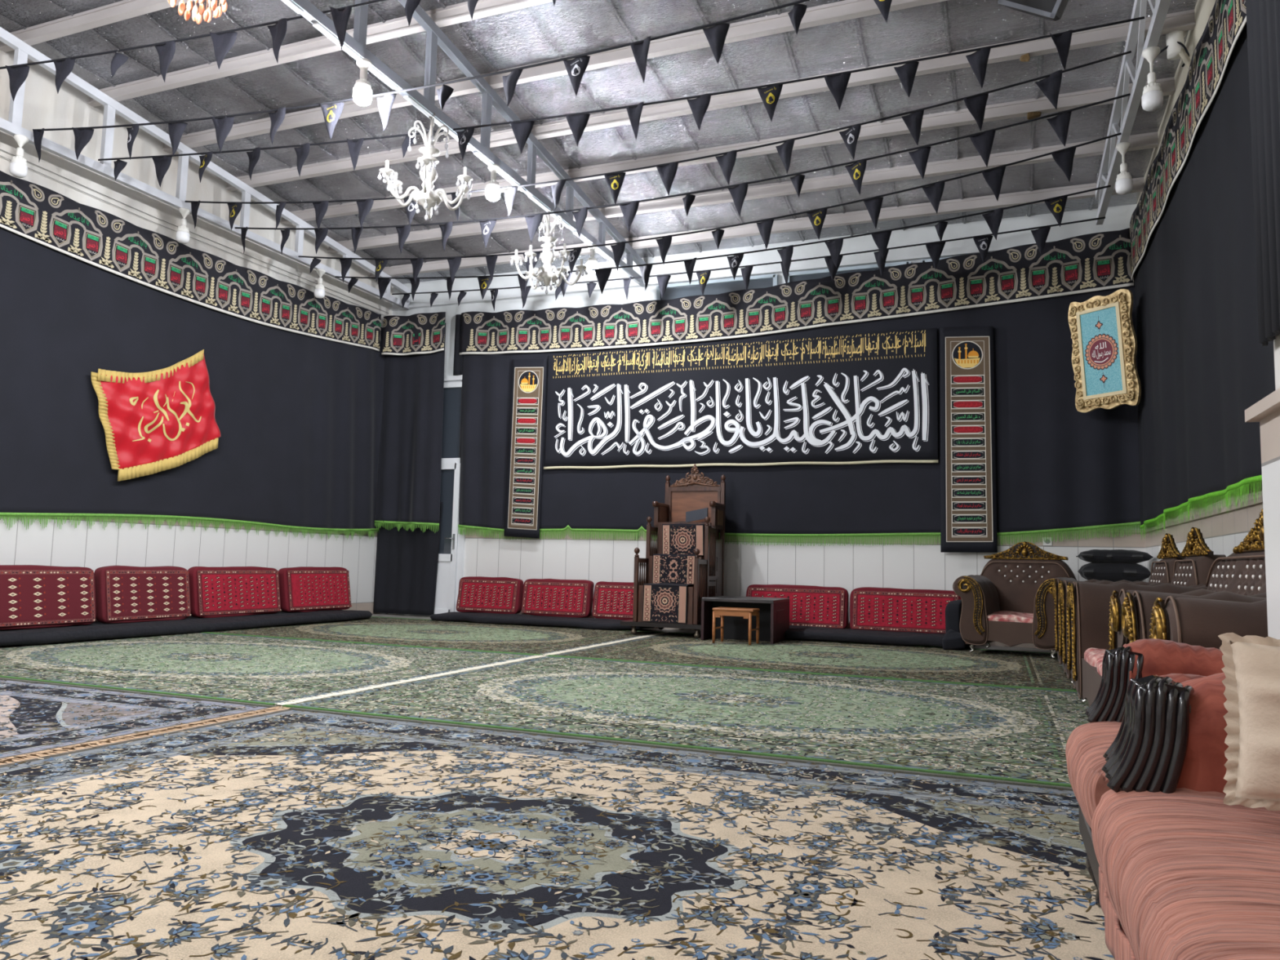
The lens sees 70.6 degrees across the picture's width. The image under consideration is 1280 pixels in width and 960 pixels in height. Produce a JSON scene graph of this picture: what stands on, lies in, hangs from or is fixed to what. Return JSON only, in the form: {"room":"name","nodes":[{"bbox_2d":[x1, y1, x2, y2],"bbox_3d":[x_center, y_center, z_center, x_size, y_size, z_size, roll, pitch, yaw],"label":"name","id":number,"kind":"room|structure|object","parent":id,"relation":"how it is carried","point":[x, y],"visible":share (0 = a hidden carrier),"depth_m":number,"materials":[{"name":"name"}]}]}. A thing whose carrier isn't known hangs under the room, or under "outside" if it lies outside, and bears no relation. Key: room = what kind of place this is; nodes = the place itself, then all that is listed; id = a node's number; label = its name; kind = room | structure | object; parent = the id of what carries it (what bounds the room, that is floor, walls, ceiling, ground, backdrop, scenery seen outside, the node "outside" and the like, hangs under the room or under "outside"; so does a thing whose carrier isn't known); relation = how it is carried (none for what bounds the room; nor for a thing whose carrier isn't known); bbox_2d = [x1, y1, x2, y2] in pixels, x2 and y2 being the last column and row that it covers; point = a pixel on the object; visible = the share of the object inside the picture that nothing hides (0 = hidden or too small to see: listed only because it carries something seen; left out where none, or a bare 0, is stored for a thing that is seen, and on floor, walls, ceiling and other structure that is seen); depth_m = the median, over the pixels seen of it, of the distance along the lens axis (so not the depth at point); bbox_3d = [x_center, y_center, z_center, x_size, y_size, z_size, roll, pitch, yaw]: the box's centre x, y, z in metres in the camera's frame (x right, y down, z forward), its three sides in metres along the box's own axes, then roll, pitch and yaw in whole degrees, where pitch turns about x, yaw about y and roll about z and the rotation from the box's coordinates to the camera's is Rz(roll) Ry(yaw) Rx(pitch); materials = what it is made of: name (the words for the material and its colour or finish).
{"room":"mosque","nodes":[
{"label":"mosque","id":0,"kind":"room"},
{"bbox_2d":[0,49,393,622],"bbox_3d":[-6.385,-1.878,6.114,0.280,6.146,14.700,-1,-6,22],"label":"wall","id":1,"kind":"structure","parent":0,"point":[185,547],"depth_m":9.36,"materials":[{"name":"paint"}]},
{"bbox_2d":[0,0,194,52],"bbox_3d":[-1.179,-3.874,6.169,9.470,0.130,0.070,-1,-6,22],"label":"beam","id":2,"kind":"structure","parent":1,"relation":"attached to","point":[123,10],"depth_m":7.49,"materials":[{"name":"metal"}]},
{"bbox_2d":[0,226,384,539],"bbox_3d":[-5.698,-1.128,7.344,0.081,3.092,11.620,-1,-6,22],"label":"drape","id":3,"kind":"object","parent":1,"relation":"attached to","point":[298,416],"visible":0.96,"depth_m":9.46,"materials":[{"name":"black fabric"}]},
{"bbox_2d":[90,349,221,481],"bbox_3d":[-4.892,-0.705,9.238,0.090,1.518,1.563,-1,-6,22],"label":"flag","id":4,"kind":"object","parent":3,"relation":"attached to","point":[153,422],"visible":1,"depth_m":9.17,"materials":[{"name":"red fabric"}]},
{"bbox_2d":[0,170,381,351],"bbox_3d":[-5.011,-2.314,9.104,0.009,0.711,7.560,-1,-6,22],"label":"cloth","id":5,"kind":"object","parent":3,"relation":"attached to","point":[100,238],"visible":0.99,"depth_m":9.45,"materials":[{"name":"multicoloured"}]},
{"bbox_2d":[0,149,388,313],"bbox_3d":[-4.936,-2.721,9.460,0.005,0.066,7.400,-1,-6,22],"label":"wire","id":6,"kind":"object","parent":1,"relation":"attached to","point":[1,149],"visible":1,"depth_m":9.47,"materials":[{"name":"grey"}]},
{"bbox_2d":[86,0,558,106],"bbox_3d":[-0.872,-3.716,6.944,9.470,0.130,0.070,-1,-6,22],"label":"beam","id":7,"kind":"structure","parent":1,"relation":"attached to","point":[458,13],"depth_m":7.74,"materials":[{"name":"metal"}]},
{"bbox_2d":[161,0,947,152],"bbox_3d":[-0.565,-3.558,7.719,9.470,0.130,0.070,-1,-6,22],"label":"beam","id":8,"kind":"structure","parent":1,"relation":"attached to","point":[846,10],"depth_m":7.55,"materials":[{"name":"metal"}]},
{"bbox_2d":[225,8,1195,191],"bbox_3d":[-0.257,-3.399,8.494,9.470,0.130,0.070,-1,-6,22],"label":"ceiling beam","id":9,"kind":"structure","parent":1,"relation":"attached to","point":[1184,20],"depth_m":8.05,"materials":[{"name":"metal"}]},
{"bbox_2d":[280,76,1175,224],"bbox_3d":[0.050,-3.240,9.269,9.470,0.130,0.070,-1,-6,22],"label":"ceiling beam","id":10,"kind":"structure","parent":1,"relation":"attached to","point":[1066,101],"depth_m":8.63,"materials":[{"name":"metal"}]},
{"bbox_2d":[327,131,1158,253],"bbox_3d":[0.357,-3.082,10.044,9.470,0.130,0.070,-1,-6,22],"label":"ceiling beam","id":11,"kind":"structure","parent":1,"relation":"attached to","point":[1146,140],"depth_m":9.45,"materials":[{"name":"metal"}]},
{"bbox_2d":[368,177,1144,279],"bbox_3d":[0.665,-2.924,10.820,9.470,0.130,0.070,-1,-6,22],"label":"ceiling beam","id":12,"kind":"structure","parent":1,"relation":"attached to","point":[1005,200],"depth_m":10.17,"materials":[{"name":"metal"}]},
{"bbox_2d":[0,613,1057,765],"bbox_3d":[-1.951,1.187,4.054,10.070,0.120,15.300,-1,-6,22],"label":"floor","id":13,"kind":"structure","parent":0,"point":[654,629],"depth_m":9.45,"materials":[{"name":"stone"}]},
{"bbox_2d":[0,677,282,763],"bbox_3d":[-4.312,1.059,4.028,4.190,0.018,3.066,-1,-6,22],"label":"carpet","id":14,"kind":"object","parent":13,"relation":"on","point":[37,717],"visible":1,"depth_m":4.35,"materials":[{"name":"carpet"}]},
{"bbox_2d":[0,609,372,646],"bbox_3d":[-4.565,1.454,9.111,0.807,0.114,5.254,-1,-6,22],"label":"mattress","id":15,"kind":"object","parent":13,"relation":"on","point":[95,630],"visible":0.82,"depth_m":8.50,"materials":[{"name":"black fabric"}]},
{"bbox_2d":[0,564,96,630],"bbox_3d":[-5.223,1.004,7.767,0.213,0.542,1.124,-1,-6,22],"label":"cushion","id":16,"kind":"object","parent":15,"relation":"on","point":[32,596],"visible":1,"depth_m":7.80,"materials":[{"name":"red fabric"}]},
{"bbox_2d":[93,565,191,623],"bbox_3d":[-4.819,1.108,8.792,0.215,0.542,0.994,-1,-6,22],"label":"cushion","id":17,"kind":"object","parent":15,"relation":"on","point":[123,593],"visible":0.97,"depth_m":8.67,"materials":[{"name":"red fabric"}]},
{"bbox_2d":[188,566,280,617],"bbox_3d":[-4.401,1.215,9.848,0.215,0.542,1.209,-1,-6,22],"label":"cushion","id":18,"kind":"object","parent":15,"relation":"on","point":[215,592],"visible":0.98,"depth_m":9.72,"materials":[{"name":"red fabric"}]},
{"bbox_2d":[278,566,351,612],"bbox_3d":[-3.945,1.330,11.004,0.216,0.542,1.148,-1,-6,22],"label":"cushion","id":19,"kind":"object","parent":15,"relation":"on","point":[302,588],"visible":0.98,"depth_m":10.88,"materials":[{"name":"red fabric"}]},
{"bbox_2d":[0,631,546,706],"bbox_3d":[-3.247,1.339,6.830,4.240,0.018,3.006,-1,-6,22],"label":"carpet","id":20,"kind":"object","parent":13,"relation":"on","point":[246,668],"visible":0.93,"depth_m":6.39,"materials":[{"name":"green carpet"}]},
{"bbox_2d":[203,616,664,657],"bbox_3d":[-2.149,1.618,9.608,4.240,0.018,3.030,-1,-6,22],"label":"carpet","id":21,"kind":"object","parent":13,"relation":"on","point":[460,635],"visible":0.91,"depth_m":9.26,"materials":[{"name":"green carpet"}]},
{"bbox_2d":[430,612,654,630],"bbox_3d":[-1.226,1.718,11.075,2.909,0.103,0.751,-1,-6,22],"label":"mattress","id":22,"kind":"object","parent":13,"relation":"on","point":[485,618],"visible":0.9,"depth_m":10.81,"materials":[{"name":"black fabric"}]},
{"bbox_2d":[456,576,523,613],"bbox_3d":[-1.938,1.486,11.667,0.924,0.472,0.202,-1,-6,22],"label":"cushion","id":23,"kind":"object","parent":22,"relation":"on","point":[478,594],"visible":0.93,"depth_m":11.59,"materials":[{"name":"red fabric"}]},
{"bbox_2d":[521,578,594,617],"bbox_3d":[-1.039,1.477,11.312,0.954,0.471,0.200,-1,-6,22],"label":"cushion","id":24,"kind":"object","parent":22,"relation":"on","point":[540,597],"visible":0.99,"depth_m":11.23,"materials":[{"name":"red fabric"}]},
{"bbox_2d":[591,581,633,620],"bbox_3d":[-0.190,1.472,10.977,0.803,0.460,0.201,-1,-6,22],"label":"cushion","id":25,"kind":"object","parent":22,"relation":"on","point":[611,600],"visible":0.59,"depth_m":10.96,"materials":[{"name":"red fabric"}]},
{"bbox_2d":[0,707,1114,959],"bbox_3d":[-0.423,1.012,2.496,4.190,0.018,3.033,-1,-6,22],"label":"carpet","id":26,"kind":"object","parent":13,"relation":"on","point":[293,833],"visible":0.88,"depth_m":2.45,"materials":[{"name":"carpet"}]},
{"bbox_2d":[1065,638,1225,959],"bbox_3d":[1.157,0.656,1.872,0.485,0.653,0.700,-1,-6,22],"label":"armchair","id":27,"kind":"object","parent":26,"relation":"on","point":[1089,746],"visible":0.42,"depth_m":2.09,"materials":[{"name":"pink fabric"}]},
{"bbox_2d":[1065,721,1121,828],"bbox_3d":[1.158,0.631,1.876,0.483,0.189,0.480,-1,-6,22],"label":"seat cushion","id":28,"kind":"object","parent":27,"relation":"on","point":[1088,746],"depth_m":1.84,"materials":[{"name":"pink fabric"}]},
{"bbox_2d":[1091,672,1279,959],"bbox_3d":[0.690,0.457,0.413,0.690,0.763,2.566,-1,-6,22],"label":"sofa","id":29,"kind":"object","parent":26,"relation":"on","point":[1185,873],"visible":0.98,"depth_m":1.25,"materials":[{"name":"pink fabric"}]},
{"bbox_2d":[1217,632,1279,810],"bbox_3d":[0.996,0.340,1.211,0.381,0.248,0.142,-1,-6,22],"label":"throw cushion","id":30,"kind":"object","parent":29,"relation":"on","point":[1251,670],"visible":1,"depth_m":1.26,"materials":[{"name":"fabric"}]},
{"bbox_2d":[1121,591,1267,649],"bbox_3d":[1.865,0.516,2.505,0.858,1.082,0.872,-1,-6,22],"label":"sofa","id":31,"kind":"object","parent":26,"relation":"on","point":[1193,620],"visible":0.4,"depth_m":2.29,"materials":[{"name":"brown fabric"}]},
{"bbox_2d":[275,654,1090,786],"bbox_3d":[0.567,1.293,5.327,4.240,0.018,3.006,-1,-6,22],"label":"carpet","id":32,"kind":"object","parent":13,"relation":"on","point":[1017,734],"visible":0.95,"depth_m":4.83,"materials":[{"name":"green carpet"}]},
{"bbox_2d":[1058,526,1226,703],"bbox_3d":[3.119,0.832,5.649,0.858,1.082,0.952,-1,-6,22],"label":"gilded armchair","id":33,"kind":"object","parent":32,"relation":"on","point":[1193,570],"visible":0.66,"depth_m":5.53,"materials":[{"name":"brown fabric"}]},
{"bbox_2d":[1067,508,1266,711],"bbox_3d":[2.488,0.665,4.080,0.858,1.100,2.332,-1,-6,22],"label":"sofa","id":34,"kind":"object","parent":32,"relation":"on","point":[1095,608],"visible":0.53,"depth_m":4.67,"materials":[{"name":"brown fabric"}]},
{"bbox_2d":[1084,647,1106,666],"bbox_3d":[2.639,0.949,4.658,0.601,0.137,0.627,-1,-6,22],"label":"seat cushion","id":35,"kind":"object","parent":34,"relation":"on","point":[1091,655],"depth_m":4.71,"materials":[{"name":"pink fabric"}]},
{"bbox_2d":[542,631,1076,690],"bbox_3d":[1.665,1.572,8.105,4.240,0.018,3.030,-1,-6,22],"label":"carpet","id":36,"kind":"object","parent":13,"relation":"on","point":[1032,669],"visible":0.93,"depth_m":7.73,"materials":[{"name":"green carpet"}]},
{"bbox_2d":[620,463,725,638],"bbox_3d":[0.427,0.742,10.211,0.920,1.963,1.060,-1,-6,22],"label":"pulpit","id":37,"kind":"object","parent":36,"relation":"on","point":[685,565],"visible":0.98,"depth_m":10.12,"materials":[{"name":"brown wood"}]},
{"bbox_2d":[685,507,708,522],"bbox_3d":[0.655,0.404,10.392,0.260,0.170,0.030,-1,-6,22],"label":"cushion","id":38,"kind":"object","parent":37,"relation":"on","point":[699,514],"visible":0.95,"depth_m":10.38,"materials":[{"name":"grey fabric"}]},
{"bbox_2d":[711,607,759,644],"bbox_3d":[0.964,1.462,9.068,0.426,0.348,0.270,-1,-6,22],"label":"stool","id":39,"kind":"object","parent":36,"relation":"on","point":[747,613],"visible":1,"depth_m":9.01,"materials":[{"name":"brown wood"}]},
{"bbox_2d":[701,595,789,644],"bbox_3d":[1.128,1.469,9.580,0.762,0.434,0.760,-1,-6,22],"label":"desk","id":40,"kind":"object","parent":36,"relation":"on","point":[774,612],"visible":0.95,"depth_m":9.45,"materials":[{"name":"black wood"}]},
{"bbox_2d":[942,599,965,649],"bbox_3d":[3.182,1.453,9.129,0.214,0.484,0.607,-1,-6,22],"label":"cloth bundle","id":41,"kind":"object","parent":36,"relation":"on","point":[953,639],"visible":0.82,"depth_m":9.05,"materials":[{"name":"black fabric"}]},
{"bbox_2d":[952,541,1077,658],"bbox_3d":[3.652,1.124,8.715,1.032,1.082,0.858,-2,-6,34],"label":"gilded armchair","id":42,"kind":"object","parent":36,"relation":"on","point":[1011,603],"visible":0.88,"depth_m":8.63,"materials":[{"name":"brown fabric"}]},
{"bbox_2d":[986,610,1033,622],"bbox_3d":[3.609,1.335,8.639,0.564,0.139,0.610,-2,-6,34],"label":"seat cushion","id":43,"kind":"object","parent":42,"relation":"on","point":[993,616],"depth_m":8.47,"materials":[{"name":"pink fabric"}]},
{"bbox_2d":[1052,533,1186,684],"bbox_3d":[3.494,0.925,6.572,0.858,1.082,0.952,-1,-6,22],"label":"gilded armchair","id":44,"kind":"object","parent":36,"relation":"on","point":[1162,571],"visible":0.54,"depth_m":6.47,"materials":[{"name":"brown fabric"}]},
{"bbox_2d":[785,625,975,648],"bbox_3d":[2.284,1.664,9.698,2.502,0.126,0.763,-1,-6,22],"label":"mattress","id":45,"kind":"object","parent":13,"relation":"on","point":[794,632],"visible":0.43,"depth_m":9.37,"materials":[{"name":"black fabric"}]},
{"bbox_2d":[746,584,848,628],"bbox_3d":[1.763,1.434,10.212,1.164,0.492,0.206,-1,-6,22],"label":"cushion","id":46,"kind":"object","parent":45,"relation":"on","point":[812,606],"visible":0.7,"depth_m":10.08,"materials":[{"name":"red fabric"}]},
{"bbox_2d":[849,586,961,633],"bbox_3d":[2.869,1.420,9.776,1.172,0.492,0.206,-1,-6,22],"label":"cushion","id":47,"kind":"object","parent":45,"relation":"on","point":[871,608],"visible":0.77,"depth_m":9.73,"materials":[{"name":"red fabric"}]},
{"bbox_3d":[4.664,1.360,8.874,0.520,0.690,0.440,-1,-6,22],"label":"side table","id":48,"kind":"object","parent":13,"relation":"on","visible":0},
{"bbox_2d":[1078,562,1151,582],"bbox_3d":[4.636,0.907,8.844,0.600,0.207,0.500,-1,-6,22],"label":"pillow","id":49,"kind":"object","parent":48,"relation":"on","point":[1110,571],"visible":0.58,"depth_m":8.65,"materials":[{"name":"black fabric"}]},
{"bbox_2d":[1075,549,1153,563],"bbox_3d":[4.639,0.751,8.858,0.620,0.139,0.500,-1,-6,22],"label":"pillow","id":50,"kind":"object","parent":49,"relation":"on","point":[1122,556],"visible":0.91,"depth_m":8.67,"materials":[{"name":"black fabric"}]},
{"bbox_2d":[0,0,1197,284],"bbox_3d":[-1.821,-4.303,4.554,9.870,1.543,15.100,-1,-6,22],"label":"ceiling","id":51,"kind":"structure","parent":0,"point":[544,32],"depth_m":8.26,"materials":[{"name":"metal"}]},
{"bbox_2d":[0,26,410,309],"bbox_3d":[-5.906,-3.917,6.274,0.060,1.657,14.374,-1,-6,22],"label":"roof truss","id":52,"kind":"object","parent":51,"relation":"attached to","point":[23,51],"visible":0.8,"depth_m":9.04,"materials":[{"name":"white metal"}]},
{"bbox_2d":[8,133,28,177],"bbox_3d":[-5.301,-2.761,7.719,0.128,0.353,0.128,-1,-6,22],"label":"pendant bulb","id":53,"kind":"object","parent":52,"relation":"hanging from","point":[18,168],"visible":1,"depth_m":7.69,"materials":[{"name":"white glass"}]},
{"bbox_2d":[175,207,190,244],"bbox_3d":[-4.686,-2.605,9.274,0.128,0.353,0.128,-1,-6,22],"label":"pendant bulb","id":54,"kind":"object","parent":52,"relation":"hanging from","point":[182,236],"visible":1,"depth_m":9.24,"materials":[{"name":"white plastic"}]},
{"bbox_2d":[314,268,325,298],"bbox_3d":[-3.947,-2.417,11.145,0.128,0.353,0.128,-1,-6,22],"label":"pendant bulb","id":55,"kind":"object","parent":52,"relation":"hanging from","point":[319,291],"visible":1,"depth_m":11.11,"materials":[{"name":"white glass"}]},
{"bbox_2d":[32,0,892,161],"bbox_3d":[-1.159,-2.854,6.354,8.696,0.639,0.123,-1,-6,20],"label":"bunting","id":56,"kind":"object","parent":52,"relation":"hanging from","point":[716,35],"visible":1,"depth_m":6.44,"materials":[{"name":"black fabric"}]},
{"bbox_2d":[184,50,1131,231],"bbox_3d":[-0.519,-2.770,7.973,8.716,0.802,0.112,0,-5,17],"label":"bunting","id":57,"kind":"object","parent":52,"relation":"hanging from","point":[1050,86],"visible":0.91,"depth_m":7.60,"materials":[{"name":"black fabric"}]},
{"bbox_2d":[297,133,1121,283],"bbox_3d":[-0.099,-2.417,9.027,8.700,0.653,0.119,-1,-6,24],"label":"bunting","id":58,"kind":"object","parent":52,"relation":"hanging from","point":[1064,157],"visible":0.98,"depth_m":8.43,"materials":[{"name":"black fabric"}]},
{"bbox_2d":[334,185,1111,301],"bbox_3d":[0.247,-2.309,9.629,8.493,0.568,0.192,-1,-6,24],"label":"bunting","id":59,"kind":"object","parent":52,"relation":"hanging from","point":[1056,205],"visible":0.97,"depth_m":9.15,"materials":[{"name":"black fabric"}]},
{"bbox_2d":[391,216,1105,311],"bbox_3d":[0.447,-2.353,10.409,8.741,0.618,0.147,-1,-6,28],"label":"bunting","id":60,"kind":"object","parent":52,"relation":"hanging from","point":[935,249],"visible":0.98,"depth_m":9.59,"materials":[{"name":"black fabric"}]},
{"bbox_2d":[280,0,645,287],"bbox_3d":[-2.557,-3.950,4.953,0.060,1.672,14.374,-1,-6,22],"label":"roof truss","id":61,"kind":"object","parent":51,"relation":"attached to","point":[355,46],"visible":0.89,"depth_m":7.73,"materials":[{"name":"metal"}]},
{"bbox_2d":[168,0,227,24],"bbox_3d":[-2.492,-2.854,5.084,0.340,0.534,0.340,-1,-6,22],"label":"chandelier","id":62,"kind":"object","parent":61,"relation":"hanging from","point":[217,11],"visible":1,"depth_m":5.09,"materials":[{"name":"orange glass"}]},
{"bbox_2d":[0,0,555,101],"bbox_3d":[-1.439,-3.090,5.787,8.799,0.525,0.139,0,-6,19],"label":"bunting","id":63,"kind":"object","parent":61,"relation":"hanging from","point":[223,41],"visible":0.99,"depth_m":6.29,"materials":[{"name":"black fabric"}]},
{"bbox_2d":[352,57,372,106],"bbox_3d":[-1.966,-2.821,6.417,0.128,0.313,0.128,-1,-6,22],"label":"pendant bulb","id":64,"kind":"object","parent":61,"relation":"hanging from","point":[362,93],"visible":1,"depth_m":6.38,"materials":[{"name":"white glass"}]},
{"bbox_2d":[377,112,472,220],"bbox_3d":[-1.673,-2.483,7.138,0.775,0.881,0.712,6,-7,-42],"label":"chandelier","id":65,"kind":"object","parent":61,"relation":"hanging from","point":[427,198],"visible":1,"depth_m":7.09,"materials":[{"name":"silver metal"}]},
{"bbox_2d":[485,163,500,200],"bbox_3d":[-1.311,-2.654,8.075,0.128,0.313,0.128,-1,-6,22],"label":"pendant bulb","id":66,"kind":"object","parent":61,"relation":"hanging from","point":[492,189],"visible":1,"depth_m":8.04,"materials":[{"name":"white glass"}]},
{"bbox_2d":[510,208,587,294],"bbox_3d":[-0.916,-2.292,9.037,0.712,0.881,0.775,0,-5,19],"label":"chandelier","id":67,"kind":"object","parent":61,"relation":"hanging from","point":[546,277],"visible":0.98,"depth_m":9.00,"materials":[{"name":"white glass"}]},
{"bbox_2d":[97,16,1144,186],"bbox_3d":[-0.809,-2.866,7.246,8.743,0.528,0.145,0,-5,16],"label":"bunting","id":68,"kind":"object","parent":61,"relation":"hanging from","point":[837,83],"visible":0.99,"depth_m":6.98,"materials":[{"name":"black fabric"}]},
{"bbox_2d":[998,0,1068,21],"bbox_3d":[2.497,-3.285,5.540,0.570,0.976,0.462,-1,-6,22],"label":"air vent","id":69,"kind":"object","parent":51,"relation":"hanging from","point":[1051,10],"visible":1,"depth_m":5.53,"materials":[{"name":"grey metal"}]},
{"bbox_2d":[1095,0,1171,225],"bbox_3d":[2.132,-4.042,2.806,0.060,1.657,13.812,-1,-6,22],"label":"roof truss","id":70,"kind":"object","parent":51,"relation":"attached to","point":[1112,159],"visible":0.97,"depth_m":6.99,"materials":[{"name":"white metal"}]},
{"bbox_2d":[235,93,1130,254],"bbox_3d":[-0.379,-2.540,8.322,8.693,0.629,0.113,-1,-6,21],"label":"bunting","id":71,"kind":"object","parent":70,"relation":"hanging from","point":[983,141],"visible":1,"depth_m":7.88,"materials":[{"name":"black fabric"}]},
{"bbox_2d":[1115,142,1133,195],"bbox_3d":[3.955,-2.542,7.386,0.128,0.413,0.128,-1,-6,22],"label":"pendant bulb","id":72,"kind":"object","parent":70,"relation":"hanging from","point":[1124,182],"visible":1,"depth_m":7.36,"materials":[{"name":"white glass"}]},
{"bbox_2d":[1141,45,1163,111],"bbox_3d":[3.424,-2.677,6.043,0.128,0.413,0.128,-1,-6,22],"label":"pendant bulb","id":73,"kind":"object","parent":70,"relation":"hanging from","point":[1152,99],"visible":1,"depth_m":6.01,"materials":[{"name":"white plastic"}]},
{"bbox_2d":[1142,81,1161,94],"bbox_3d":[3.422,-2.613,6.037,0.116,0.080,0.116,-1,-6,22],"label":"bulb","id":74,"kind":"object","parent":73,"relation":"in","point":[1152,87],"depth_m":5.99,"materials":[{"name":"white glass"}]},
{"bbox_2d":[377,204,1146,648],"bbox_3d":[0.837,-0.544,11.182,9.870,4.750,0.280,-1,-6,22],"label":"wall","id":75,"kind":"structure","parent":0,"point":[847,566],"depth_m":10.71,"materials":[{"name":"white paint"}]},
{"bbox_2d":[374,322,445,532],"bbox_3d":[-3.165,-0.713,12.422,1.020,2.878,0.137,-1,-6,22],"label":"drape","id":76,"kind":"object","parent":75,"relation":"hanging from","point":[408,487],"visible":0.94,"depth_m":12.41,"materials":[{"name":"black fabric"}]},
{"bbox_2d":[381,311,445,355],"bbox_3d":[-3.119,-2.008,12.441,1.020,0.574,0.049,-1,-6,20],"label":"cloth","id":77,"kind":"object","parent":76,"relation":"attached to","point":[424,332],"visible":1,"depth_m":12.42,"materials":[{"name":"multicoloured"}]},
{"bbox_2d":[380,374,465,616],"bbox_3d":[-2.965,0.204,12.422,1.300,3.305,0.129,-1,-6,22],"label":"door","id":78,"kind":"structure","parent":75,"relation":"in","point":[451,565],"depth_m":12.26,"materials":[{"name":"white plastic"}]},
{"bbox_2d":[373,502,442,615],"bbox_3d":[-3.182,1.065,12.364,1.030,1.530,0.046,-1,-6,22],"label":"door curtain","id":79,"kind":"object","parent":78,"relation":"hanging from","point":[406,562],"visible":0.91,"depth_m":12.35,"materials":[{"name":"black fabric"}]},
{"bbox_2d":[389,245,1017,311],"bbox_3d":[0.828,-2.505,11.221,9.470,0.030,0.070,-1,-6,22],"label":"ceiling beam","id":80,"kind":"structure","parent":75,"relation":"attached to","point":[990,250],"depth_m":11.14,"materials":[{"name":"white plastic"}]},
{"bbox_2d":[656,274,777,300],"bbox_3d":[0.936,-2.315,11.175,1.550,0.320,0.050,-1,-6,22],"label":"window","id":81,"kind":"structure","parent":75,"relation":"in","point":[674,291],"depth_m":11.18,"materials":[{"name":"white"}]},
{"bbox_2d":[457,272,1143,546],"bbox_3d":[1.336,-0.707,10.789,8.190,2.973,0.095,-1,-6,22],"label":"drape","id":82,"kind":"object","parent":75,"relation":"attached to","point":[1060,467],"visible":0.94,"depth_m":10.16,"materials":[{"name":"black fabric"}]},
{"bbox_2d":[503,359,546,538],"bbox_3d":[-1.508,-0.427,11.870,0.540,2.381,0.012,-1,-6,22],"label":"banner","id":83,"kind":"object","parent":82,"relation":"attached to","point":[528,376],"visible":1,"depth_m":11.87,"materials":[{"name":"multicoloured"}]},
{"bbox_2d":[543,328,937,469],"bbox_3d":[1.038,-0.920,10.926,4.880,1.522,0.023,-1,-6,22],"label":"banner","id":84,"kind":"object","parent":82,"relation":"attached to","point":[871,397],"visible":1,"depth_m":10.81,"materials":[{"name":"black fabric"}]},
{"bbox_2d":[459,227,1133,355],"bbox_3d":[1.341,-2.156,10.929,8.190,0.903,0.051,-1,-6,22],"label":"cloth","id":85,"kind":"object","parent":82,"relation":"attached to","point":[1096,261],"visible":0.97,"depth_m":10.60,"materials":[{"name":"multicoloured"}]},
{"bbox_2d":[453,314,462,375],"bbox_3d":[-2.495,-1.865,12.438,0.140,0.850,0.016,-1,-6,20],"label":"strip","id":86,"kind":"object","parent":85,"relation":"hanging from","point":[458,359],"visible":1,"depth_m":12.43,"materials":[{"name":"black fabric"}]},
{"bbox_2d":[939,326,997,552],"bbox_3d":[3.578,-0.461,9.863,0.575,2.505,0.012,-1,-6,22],"label":"banner","id":87,"kind":"object","parent":82,"relation":"attached to","point":[968,499],"visible":1,"depth_m":9.86,"materials":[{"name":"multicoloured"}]},
{"bbox_2d":[787,261,911,282],"bbox_3d":[2.425,-2.333,10.589,1.450,0.320,0.050,-1,-6,22],"label":"window","id":88,"kind":"structure","parent":75,"relation":"in","point":[819,273],"depth_m":10.68,"materials":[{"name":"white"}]},
{"bbox_2d":[1137,0,1262,582],"bbox_3d":[2.630,-1.987,2.562,0.280,6.146,14.700,-1,-6,22],"label":"wall","id":89,"kind":"structure","parent":0,"point":[1222,531],"depth_m":6.58,"materials":[{"name":"white paint"}]},
{"bbox_2d":[1165,30,1191,69],"bbox_3d":[4.051,-3.238,6.781,0.156,0.507,0.341,-1,-6,22],"label":"drain pipe","id":90,"kind":"object","parent":89,"relation":"attached to","point":[1175,51],"visible":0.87,"depth_m":6.79,"materials":[{"name":"white plastic"}]},
{"bbox_2d":[1134,22,1275,540],"bbox_3d":[3.693,-1.265,5.687,0.072,3.076,7.800,-1,-6,22],"label":"drape","id":91,"kind":"object","parent":89,"relation":"attached to","point":[1202,362],"visible":0.8,"depth_m":6.28,"materials":[{"name":"black fabric"}]},
{"bbox_2d":[1067,288,1141,413],"bbox_3d":[4.634,-1.281,9.052,0.178,1.145,0.688,4,-6,-28],"label":"picture frame","id":92,"kind":"object","parent":91,"relation":"attached to","point":[1104,344],"visible":1,"depth_m":9.01,"materials":[{"name":"gold"}]},
{"bbox_2d":[1129,0,1246,280],"bbox_3d":[3.878,-2.697,6.287,0.025,0.626,6.780,-1,-6,22],"label":"cloth","id":93,"kind":"object","parent":91,"relation":"attached to","point":[1227,20],"visible":1,"depth_m":6.60,"materials":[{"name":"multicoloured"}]},
{"bbox_2d":[1244,334,1279,639],"bbox_3d":[1.844,-1.682,2.010,0.845,5.400,0.450,-1,-6,22],"label":"wall pier","id":94,"kind":"object","parent":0,"point":[1266,411],"visible":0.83,"depth_m":2.12,"materials":[{"name":"paint"}]},
{"bbox_2d":[1245,0,1279,346],"bbox_3d":[1.486,-1.936,2.177,0.028,3.200,0.360,-1,-6,22],"label":"cloth","id":95,"kind":"object","parent":94,"relation":"attached to","point":[1263,16],"visible":1,"depth_m":2.12,"materials":[{"name":"black fabric"}]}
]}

